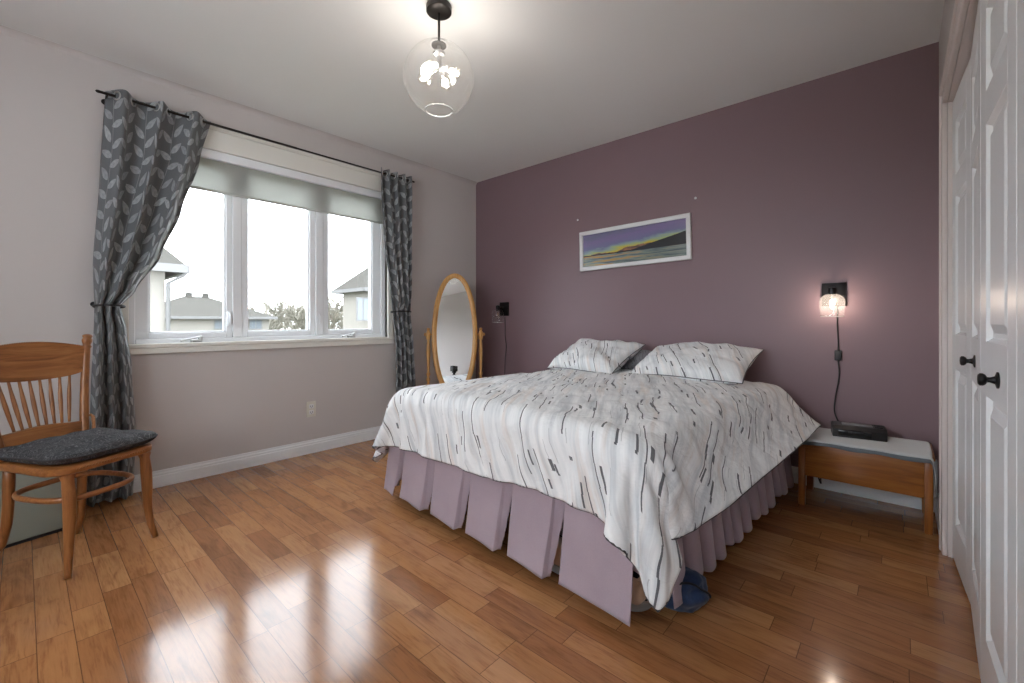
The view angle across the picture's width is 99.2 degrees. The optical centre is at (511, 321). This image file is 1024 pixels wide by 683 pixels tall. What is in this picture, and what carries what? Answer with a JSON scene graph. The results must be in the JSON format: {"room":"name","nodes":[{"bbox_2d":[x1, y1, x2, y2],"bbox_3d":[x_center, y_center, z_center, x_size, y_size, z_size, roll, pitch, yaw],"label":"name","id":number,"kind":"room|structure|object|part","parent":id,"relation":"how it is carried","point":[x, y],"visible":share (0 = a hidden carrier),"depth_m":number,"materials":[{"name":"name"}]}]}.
{"room":"bedroom","nodes":[
{"label":"bedroom","id":0,"kind":"room"},
{"bbox_2d":[0,34,475,484],"bbox_3d":[-1.934,-0.232,2.950,0.160,2.447,4.500,0,0,42],"label":"wall","id":1,"kind":"structure","parent":0,"point":[210,405],"depth_m":2.66,"materials":[{"name":"grey paint"}]},
{"bbox_2d":[0,25,477,185],"bbox_3d":[-1.863,-1.440,2.887,0.030,0.030,4.500,0,0,42],"label":"trim","id":2,"kind":"structure","parent":1,"relation":"attached to","point":[4,30],"depth_m":2.75,"materials":[{"name":"grey paint"}]},
{"bbox_2d":[95,89,414,182],"bbox_3d":[-1.587,-1.230,3.138,0.108,0.036,2.059,0,0,42],"label":"curtain rod","id":3,"kind":"object","parent":1,"relation":"attached to","point":[107,94],"visible":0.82,"depth_m":2.85,"materials":[{"name":"brown metal"}]},
{"bbox_2d":[86,89,209,506],"bbox_3d":[-2.077,-0.146,2.529,0.574,2.260,0.155,0,0,-45],"label":"curtain","id":4,"kind":"object","parent":3,"relation":"hanging from","point":[150,158],"visible":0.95,"depth_m":2.43,"materials":[{"name":"grey fabric"}]},
{"bbox_2d":[381,167,415,392],"bbox_3d":[-1.002,-0.146,3.764,0.149,2.260,0.357,0,0,42],"label":"curtain","id":5,"kind":"object","parent":3,"relation":"hanging from","point":[396,193],"visible":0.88,"depth_m":3.76,"materials":[{"name":"grey fabric"}]},
{"bbox_2d":[129,194,384,343],"bbox_3d":[-1.695,-0.489,3.193,0.134,1.247,1.710,0,0,42],"label":"window","id":6,"kind":"structure","parent":1,"relation":"in","point":[234,209],"depth_m":3.04,"materials":[{"name":"white plastic"}]},
{"bbox_3d":[-2.086,-0.488,2.786,0.060,1.189,0.503,0,0,42],"label":"sash","id":7,"kind":"part","parent":6,"relation":"part of","materials":[{"name":"clear glass"}]},
{"bbox_3d":[-2.026,0.110,2.753,0.036,0.042,0.119,0,0,38],"label":"crank handle","id":8,"kind":"part","parent":6,"relation":"part of","materials":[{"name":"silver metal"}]},
{"bbox_3d":[-1.714,-0.488,3.204,0.060,1.189,0.508,0,0,42],"label":"sash","id":9,"kind":"part","parent":6,"relation":"part of","materials":[{"name":"clear glass"}]},
{"bbox_2d":[190,148,382,223],"bbox_3d":[-1.659,-0.977,3.160,0.040,0.267,1.702,0,0,42],"label":"roller shade","id":10,"kind":"object","parent":6,"relation":"attached to","point":[217,172],"visible":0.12,"depth_m":3.16,"materials":[{"name":"white fabric"}]},
{"bbox_3d":[-1.328,0.110,3.538,0.036,0.042,0.119,0,0,38],"label":"crank handle","id":11,"kind":"part","parent":6,"relation":"part of","materials":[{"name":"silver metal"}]},
{"bbox_3d":[-1.338,-0.488,3.628,0.060,1.189,0.505,0,0,42],"label":"sash","id":12,"kind":"part","parent":6,"relation":"part of","materials":[{"name":"white plastic"}]},
{"bbox_2d":[133,426,380,492],"bbox_3d":[-1.868,0.943,2.892,0.016,0.098,4.500,0,0,42],"label":"baseboard","id":13,"kind":"structure","parent":1,"relation":"attached to","point":[179,474],"depth_m":2.98,"materials":[{"name":"white paint"}]},
{"bbox_2d":[121,125,394,354],"bbox_3d":[-1.674,-0.533,3.175,0.130,1.450,1.811,0,0,42],"label":"trim","id":14,"kind":"structure","parent":1,"relation":"attached to","point":[217,139],"depth_m":3.11,"materials":[{"name":"white paint"}]},
{"bbox_2d":[306,401,315,416],"bbox_3d":[-1.516,0.662,3.293,0.009,0.116,0.070,0,0,42],"label":"wall outlet","id":15,"kind":"object","parent":1,"relation":"attached to","point":[310,406],"visible":1,"depth_m":3.29,"materials":[{"name":"beige plastic"}]},
{"bbox_2d":[0,0,944,181],"bbox_3d":[-0.337,-1.505,1.528,4.437,0.100,4.820,0,0,42],"label":"ceiling","id":16,"kind":"structure","parent":0,"point":[553,79],"depth_m":2.38,"materials":[{"name":"white paint"}]},
{"bbox_2d":[403,0,473,117],"bbox_3d":[-0.337,-1.212,2.010,0.320,0.486,0.320,0,0,42],"label":"pendant lamp","id":17,"kind":"object","parent":16,"relation":"hanging from","point":[440,10],"visible":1,"depth_m":2.00,"materials":[{"name":"clear glass"}]},
{"bbox_3d":[-0.337,-1.123,2.010,0.320,0.302,0.320,0,0,42],"label":"glass globe","id":18,"kind":"part","parent":17,"relation":"part of"},
{"bbox_3d":[-0.337,-1.351,2.010,0.010,0.149,0.011,0,0,42],"label":"rod","id":19,"kind":"part","parent":17,"relation":"part of","materials":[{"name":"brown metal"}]},
{"bbox_2d":[441,64,448,71],"bbox_3d":[-0.311,-1.166,2.004,0.038,0.035,0.026,0,0,20],"label":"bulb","id":20,"kind":"object","parent":17,"relation":"attached to","point":[443,67],"depth_m":2.00,"materials":[{"name":"white glass"}]},
{"bbox_2d":[0,439,980,682],"bbox_3d":[-0.337,1.042,1.528,4.437,0.100,4.820,0,0,42],"label":"floor","id":21,"kind":"structure","parent":0,"point":[303,568],"depth_m":1.55,"materials":[{"name":"brown wood"}]},
{"bbox_2d":[0,471,62,548],"bbox_3d":[-2.353,0.812,1.998,0.336,0.360,0.463,0,0,28],"label":"storage box","id":22,"kind":"object","parent":21,"relation":"on","point":[30,521],"visible":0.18,"depth_m":1.99,"materials":[{"name":"grey plastic"}]},
{"bbox_2d":[0,334,158,579],"bbox_3d":[-1.903,0.530,1.881,0.474,0.939,0.444,0,0,12],"label":"chair","id":23,"kind":"object","parent":21,"relation":"on","point":[23,361],"visible":0.88,"depth_m":1.89,"materials":[{"name":"brown wood"}]},
{"bbox_3d":[-2.113,0.319,1.752,0.133,0.517,0.040,0,0,-29],"label":"post","id":24,"kind":"part","parent":23,"relation":"part of","materials":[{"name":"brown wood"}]},
{"bbox_3d":[-2.091,0.788,1.768,0.111,0.423,0.041,0,0,-28],"label":"leg","id":25,"kind":"part","parent":23,"relation":"part of","materials":[{"name":"brown wood"}]},
{"bbox_3d":[-2.052,0.498,1.913,0.035,0.084,0.308,0,0,12],"label":"rail","id":26,"kind":"part","parent":23,"relation":"part of","materials":[{"name":"brown wood"}]},
{"bbox_3d":[-2.112,0.176,1.926,0.048,0.170,0.387,0,0,12],"label":"crest rail","id":27,"kind":"part","parent":23,"relation":"part of","materials":[{"name":"brown wood"}]},
{"bbox_3d":[-1.732,0.787,1.704,0.072,0.416,0.047,0,0,26],"label":"leg","id":28,"kind":"part","parent":23,"relation":"part of","materials":[{"name":"brown wood"}]},
{"bbox_3d":[-1.868,0.579,1.874,0.390,0.030,0.394,0,0,12],"label":"seat frame","id":29,"kind":"part","parent":23,"relation":"part of","materials":[{"name":"brown wood"}]},
{"bbox_2d":[0,428,157,464],"bbox_3d":[-1.872,0.525,1.887,0.422,0.075,0.405,0,0,12],"label":"seat cushion","id":30,"kind":"object","parent":23,"relation":"on","point":[78,446],"visible":1,"depth_m":1.78,"materials":[{"name":"grey fabric"}]},
{"bbox_3d":[-2.018,0.786,2.041,0.071,0.419,0.040,0,0,21],"label":"leg","id":31,"kind":"part","parent":23,"relation":"part of","materials":[{"name":"brown wood"}]},
{"bbox_3d":[-2.041,0.319,2.086,0.040,0.517,0.133,0,0,-37],"label":"post","id":32,"kind":"part","parent":23,"relation":"part of","materials":[{"name":"brown wood"}]},
{"bbox_3d":[-1.669,0.787,1.996,0.074,0.417,0.048,0,0,-6],"label":"leg","id":33,"kind":"part","parent":23,"relation":"part of","materials":[{"name":"brown wood"}]},
{"bbox_2d":[424,273,484,384],"bbox_3d":[-0.520,0.274,3.960,0.552,1.435,0.400,0,0,-7],"label":"mirror","id":34,"kind":"object","parent":21,"relation":"on","point":[454,334],"visible":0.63,"depth_m":3.96,"materials":[{"name":"brown wood"}]},
{"bbox_3d":[-0.755,0.496,3.931,0.042,0.881,0.042,0,0,-7],"label":"post","id":35,"kind":"part","parent":34,"relation":"part of","materials":[{"name":"brown wood"}]},
{"bbox_3d":[-0.521,0.117,3.962,0.344,1.053,0.115,0,0,-7],"label":"glass","id":36,"kind":"part","parent":34,"relation":"part of","materials":[{"name":"white mirror"}]},
{"bbox_3d":[-0.286,0.496,3.988,0.042,0.881,0.042,0,0,-7],"label":"post","id":37,"kind":"part","parent":34,"relation":"part of","materials":[{"name":"brown wood"}]},
{"bbox_2d":[384,446,793,626],"bbox_3d":[0.463,0.707,2.516,1.809,0.570,1.663,0,0,-45],"label":"bed skirt","id":38,"kind":"object","parent":21,"relation":"on","point":[592,568],"visible":0.33,"depth_m":1.72,"materials":[{"name":"fabric"}]},
{"bbox_3d":[0.498,0.825,2.551,1.710,0.034,1.470,0,0,-45],"label":"metal frame","id":39,"kind":"part","parent":38,"relation":"part of","materials":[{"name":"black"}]},
{"bbox_2d":[372,368,820,611],"bbox_3d":[0.405,0.588,2.467,1.786,0.493,1.925,0,0,-45],"label":"duvet","id":40,"kind":"object","parent":38,"relation":"on","point":[655,458],"visible":0.93,"depth_m":1.73,"materials":[{"name":"white fabric"}]},
{"bbox_2d":[547,338,645,373],"bbox_3d":[0.624,0.267,3.298,0.413,0.260,0.613,0,0,-40],"label":"pillow","id":41,"kind":"object","parent":40,"relation":"on","point":[587,355],"visible":0.93,"depth_m":3.17,"materials":[{"name":"white fabric"}]},
{"bbox_2d":[621,350,651,368],"bbox_3d":[0.981,0.292,3.157,0.344,0.173,0.176,0,0,45],"label":"pillow","id":42,"kind":"object","parent":40,"relation":"on","point":[631,363],"visible":0.23,"depth_m":3.16,"materials":[{"name":"grey fabric"}]},
{"bbox_2d":[631,342,763,384],"bbox_3d":[1.174,0.267,2.817,0.406,0.265,0.716,0,0,-45],"label":"pillow","id":43,"kind":"object","parent":40,"relation":"on","point":[725,363],"visible":0.91,"depth_m":2.69,"materials":[{"name":"white fabric"}]},
{"bbox_2d":[552,564,650,611],"bbox_3d":[0.419,0.974,1.784,0.462,0.036,0.499,0,0,-45],"label":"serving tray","id":44,"kind":"object","parent":21,"relation":"on","point":[644,605],"visible":0.07,"depth_m":1.49,"materials":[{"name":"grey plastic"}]},
{"bbox_2d":[554,536,645,604],"bbox_3d":[0.426,0.896,1.716,0.407,0.107,0.389,0,0,-45],"label":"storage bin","id":45,"kind":"object","parent":44,"relation":"on","point":[638,596],"visible":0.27,"depth_m":1.45,"materials":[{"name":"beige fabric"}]},
{"bbox_2d":[665,566,710,612],"bbox_3d":[0.588,0.926,1.504,0.175,0.133,0.124,0,0,7],"label":"duffel bag","id":46,"kind":"object","parent":21,"relation":"on","point":[694,589],"visible":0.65,"depth_m":1.46,"materials":[{"name":"blue fabric"}]},
{"bbox_2d":[798,444,934,534],"bbox_3d":[1.857,0.812,2.310,0.542,0.360,0.334,0,0,42],"label":"nightstand","id":47,"kind":"object","parent":21,"relation":"on","point":[874,471],"visible":0.58,"depth_m":2.17,"materials":[{"name":"orange wood"}]},
{"bbox_3d":[1.577,0.819,2.370,0.031,0.346,0.031,0,0,42],"label":"leg","id":48,"kind":"part","parent":47,"relation":"part of","materials":[{"name":"orange wood"}]},
{"bbox_3d":[1.768,0.819,2.586,0.031,0.346,0.031,0,0,42],"label":"leg","id":49,"kind":"part","parent":47,"relation":"part of","materials":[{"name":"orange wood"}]},
{"bbox_3d":[1.761,0.738,2.203,0.470,0.183,0.018,0,0,42],"label":"panel","id":50,"kind":"part","parent":47,"relation":"part of","materials":[{"name":"orange wood"}]},
{"bbox_2d":[803,427,936,493],"bbox_3d":[1.844,0.708,2.311,0.571,0.168,0.350,0,0,42],"label":"table runner","id":51,"kind":"object","parent":47,"relation":"on","point":[898,448],"visible":0.7,"depth_m":2.20,"materials":[{"name":"white fabric"}]},
{"bbox_2d":[831,421,887,441],"bbox_3d":[1.877,0.591,2.366,0.230,0.066,0.126,0,0,33],"label":"clock radio","id":52,"kind":"object","parent":51,"relation":"on","point":[838,428],"visible":1,"depth_m":2.32,"materials":[{"name":"black plastic"}]},
{"bbox_2d":[933,460,937,497],"bbox_3d":[1.997,0.742,2.057,0.016,0.171,0.077,0,0,42],"label":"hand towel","id":53,"kind":"object","parent":51,"relation":"hanging from","point":[935,462],"visible":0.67,"depth_m":2.04,"materials":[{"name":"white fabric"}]},
{"bbox_3d":[2.140,0.819,2.255,0.031,0.346,0.031,0,0,42],"label":"leg","id":54,"kind":"part","parent":47,"relation":"part of","materials":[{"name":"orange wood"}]},
{"bbox_3d":[1.949,0.819,2.039,0.031,0.346,0.031,0,0,42],"label":"leg","id":55,"kind":"part","parent":47,"relation":"part of","materials":[{"name":"orange wood"}]},
{"bbox_2d":[476,42,938,492],"bbox_3d":[1.212,-0.232,3.269,4.437,2.447,0.160,0,0,42],"label":"wall","id":56,"kind":"structure","parent":0,"point":[833,178],"depth_m":2.77,"materials":[{"name":"purple paint"}]},
{"bbox_2d":[492,302,508,322],"bbox_3d":[-0.124,-0.090,4.244,0.120,0.200,0.160,0,0,42],"label":"wall sconce","id":57,"kind":"object","parent":56,"relation":"attached to","point":[503,307],"visible":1,"depth_m":4.27,"materials":[{"name":"black metal"}]},
{"bbox_3d":[-0.115,-0.131,4.255,0.040,0.058,0.108,0,0,42],"label":"arm","id":58,"kind":"part","parent":57,"relation":"part of","materials":[{"name":"black metal"}]},
{"bbox_3d":[-0.076,-0.122,4.298,0.116,0.135,0.016,0,0,42],"label":"wall plate","id":59,"kind":"part","parent":57,"relation":"part of","materials":[{"name":"black metal"}]},
{"bbox_2d":[579,213,691,271],"bbox_3d":[0.925,-0.598,3.400,0.924,0.330,0.026,-1,-1,42],"label":"framed painting","id":60,"kind":"object","parent":56,"relation":"attached to","point":[665,239],"visible":1,"depth_m":3.35,"materials":[{"name":"white paint"}]},
{"bbox_2d":[819,282,845,420],"bbox_3d":[1.843,0.283,2.496,0.133,1.018,0.164,0,0,42],"label":"wall sconce","id":61,"kind":"object","parent":56,"relation":"attached to","point":[833,294],"depth_m":2.53,"materials":[{"name":"black metal"}]},
{"bbox_3d":[1.846,-0.167,2.510,0.040,0.058,0.108,0,0,42],"label":"arm","id":62,"kind":"part","parent":61,"relation":"part of","materials":[{"name":"black metal"}]},
{"bbox_3d":[1.885,-0.159,2.553,0.116,0.135,0.016,0,0,42],"label":"wall plate","id":63,"kind":"part","parent":61,"relation":"part of","materials":[{"name":"black metal"}]},
{"bbox_3d":[1.904,0.349,2.522,0.026,0.885,0.072,0,0,-33],"label":"lamp cord","id":64,"kind":"part","parent":61,"relation":"part of","materials":[{"name":"black plastic"}]},
{"bbox_2d":[834,350,841,360],"bbox_3d":[1.896,0.197,2.535,0.034,0.060,0.020,0,0,42],"label":"switch","id":65,"kind":"object","parent":61,"relation":"attached to","point":[837,353],"depth_m":2.53,"materials":[{"name":"black plastic"}]},
{"bbox_2d":[792,466,935,511],"bbox_3d":[0.915,0.943,3.416,3.477,0.098,0.016,0,0,42],"label":"baseboard","id":66,"kind":"structure","parent":56,"relation":"attached to","point":[860,491],"depth_m":2.44,"materials":[{"name":"white paint"}]},
{"bbox_2d":[939,0,954,90],"bbox_3d":[0.768,-0.232,0.545,0.120,2.447,4.500,0,0,42],"label":"wall","id":67,"kind":"structure","parent":0,"point":[948,8],"depth_m":1.98,"materials":[{"name":"grey paint"}]},
{"bbox_2d":[935,493,938,532],"bbox_3d":[2.048,0.943,2.087,0.016,0.098,0.495,0,0,42],"label":"baseboard","id":68,"kind":"structure","parent":67,"relation":"attached to","point":[937,497],"depth_m":2.16,"materials":[{"name":"white paint"}]},
{"bbox_2d":[939,0,977,557],"bbox_3d":[1.301,-0.003,1.162,0.144,1.990,1.866,0,0,42],"label":"trim","id":69,"kind":"structure","parent":67,"relation":"attached to","point":[960,40],"depth_m":1.84,"materials":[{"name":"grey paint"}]},
{"bbox_2d":[952,57,970,603],"bbox_3d":[1.727,0.033,1.658,0.030,1.895,0.413,0,0,39],"label":"door","id":70,"kind":"structure","parent":67,"relation":"in","point":[961,105],"depth_m":1.65,"materials":[{"name":"white paint"}]},
{"bbox_2d":[959,0,980,678],"bbox_3d":[1.430,0.033,1.349,0.064,1.895,0.429,0,0,44],"label":"door","id":71,"kind":"structure","parent":67,"relation":"in","point":[975,361],"depth_m":1.36,"materials":[{"name":"white paint"}]},
{"bbox_3d":[1.405,0.122,1.345,0.035,0.038,0.038,0,0,42],"label":"knob","id":72,"kind":"part","parent":71,"relation":"part of","materials":[{"name":"black metal"}]},
{"bbox_2d":[977,0,1016,682],"bbox_3d":[1.138,0.033,1.025,0.067,1.895,0.426,0,0,42],"label":"door","id":73,"kind":"structure","parent":67,"relation":"in","point":[997,379],"depth_m":1.00,"materials":[{"name":"white paint"}]},
{"bbox_3d":[1.101,0.135,1.009,0.034,0.038,0.038,0,0,42],"label":"knob","id":74,"kind":"part","parent":73,"relation":"part of","materials":[{"name":"black metal"}]},
{"bbox_2d":[1017,0,1023,682],"bbox_3d":[0.860,0.033,0.691,0.030,1.895,0.430,0,0,43],"label":"door","id":75,"kind":"structure","parent":67,"relation":"in","point":[1020,3],"depth_m":0.83,"materials":[{"name":"white paint"}]},
{"label":"outside","id":76,"kind":"structure","parent":0,"visible":0},
{"bbox_3d":[-77.007,4.292,39.304,159.340,0.200,230.000,0,0,42],"label":"ground","id":77,"kind":"structure","parent":76,"visible":0},
{"bbox_2d":[150,248,189,331],"bbox_3d":[-13.162,0.272,9.016,3.900,7.840,9.913,0,0,42],"label":"house","id":78,"kind":"structure","parent":77,"relation":"on","point":[168,266],"depth_m":11.28,"materials":[{"name":"beige"}]},
{"bbox_2d":[165,292,277,330],"bbox_3d":[-27.072,0.877,37.323,8.520,6.630,10.116,0,0,42],"label":"house","id":79,"kind":"structure","parent":77,"relation":"on","point":[188,312],"depth_m":35.16,"materials":[{"name":"beige"}]},
{"bbox_2d":[202,293,208,297],"bbox_3d":[-26.605,-2.138,37.848,0.500,0.600,0.400,0,0,42],"label":"roof vent","id":80,"kind":"object","parent":79,"relation":"attached to","point":[204,295],"depth_m":37.69,"materials":[{"name":"grey"}]},
{"bbox_3d":[-23.739,0.242,35.413,0.020,0.646,0.607,0,0,42],"label":"pane","id":81,"kind":"part","parent":79,"relation":"part of","materials":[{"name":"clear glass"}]},
{"bbox_3d":[-21.976,0.255,37.394,0.020,0.690,0.851,0,0,42],"label":"pane","id":82,"kind":"part","parent":79,"relation":"part of","materials":[{"name":"clear glass"}]},
{"bbox_2d":[248,305,282,329],"bbox_3d":[-31.205,1.089,54.537,4.259,6.245,4.485,0,0,42],"label":"tree","id":83,"kind":"object","parent":77,"relation":"on","point":[271,323],"visible":0.11,"depth_m":54.26,"materials":[{"name":"green plant"}]},
{"bbox_2d":[257,300,288,329],"bbox_3d":[-39.241,0.331,72.173,4.967,7.752,4.658,0,0,-21],"label":"tree","id":84,"kind":"object","parent":77,"relation":"on","point":[279,311],"visible":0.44,"depth_m":71.62,"materials":[{"name":"green plant"}]},
{"bbox_2d":[273,297,296,329],"bbox_3d":[-47.510,-0.425,90.411,6.613,9.263,7.144,0,0,42],"label":"tree","id":85,"kind":"object","parent":77,"relation":"on","point":[277,303],"visible":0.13,"depth_m":89.75,"materials":[{"name":"green plant"}]},
{"bbox_2d":[282,299,305,329],"bbox_3d":[-30.699,0.482,63.107,4.869,7.463,4.986,0,0,42],"label":"tree","id":86,"kind":"object","parent":77,"relation":"on","point":[298,319],"visible":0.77,"depth_m":62.53,"materials":[{"name":"green plant"}]},
{"bbox_2d":[295,297,305,327],"bbox_3d":[-38.410,-0.262,82.020,6.023,8.956,7.114,0,0,42],"label":"tree","id":87,"kind":"object","parent":77,"relation":"on","point":[300,304],"visible":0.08,"depth_m":80.64,"materials":[{"name":"green plant"}]},
{"bbox_2d":[328,295,342,328],"bbox_3d":[-30.090,-0.338,73.295,6.588,9.093,6.568,0,0,42],"label":"tree","id":88,"kind":"object","parent":77,"relation":"on","point":[334,315],"visible":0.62,"depth_m":72.61,"materials":[{"name":"green plant"}]},
{"bbox_2d":[329,297,342,328],"bbox_3d":[-36.827,-0.513,93.002,7.478,9.432,6.558,0,0,42],"label":"tree","id":89,"kind":"object","parent":77,"relation":"on","point":[330,297],"visible":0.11,"depth_m":92.34,"materials":[{"name":"green plant"}]},
{"bbox_2d":[331,267,367,328],"bbox_3d":[-6.649,0.181,29.873,4.100,8.022,10.306,0,0,42],"label":"house","id":90,"kind":"structure","parent":77,"relation":"on","point":[354,291],"depth_m":26.55,"materials":[{"name":"beige"}]},
{"bbox_3d":[-8.644,-0.718,25.299,0.020,1.217,0.660,0,0,42],"label":"pane","id":91,"kind":"part","parent":90,"relation":"part of","materials":[{"name":"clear glass"}]}
]}

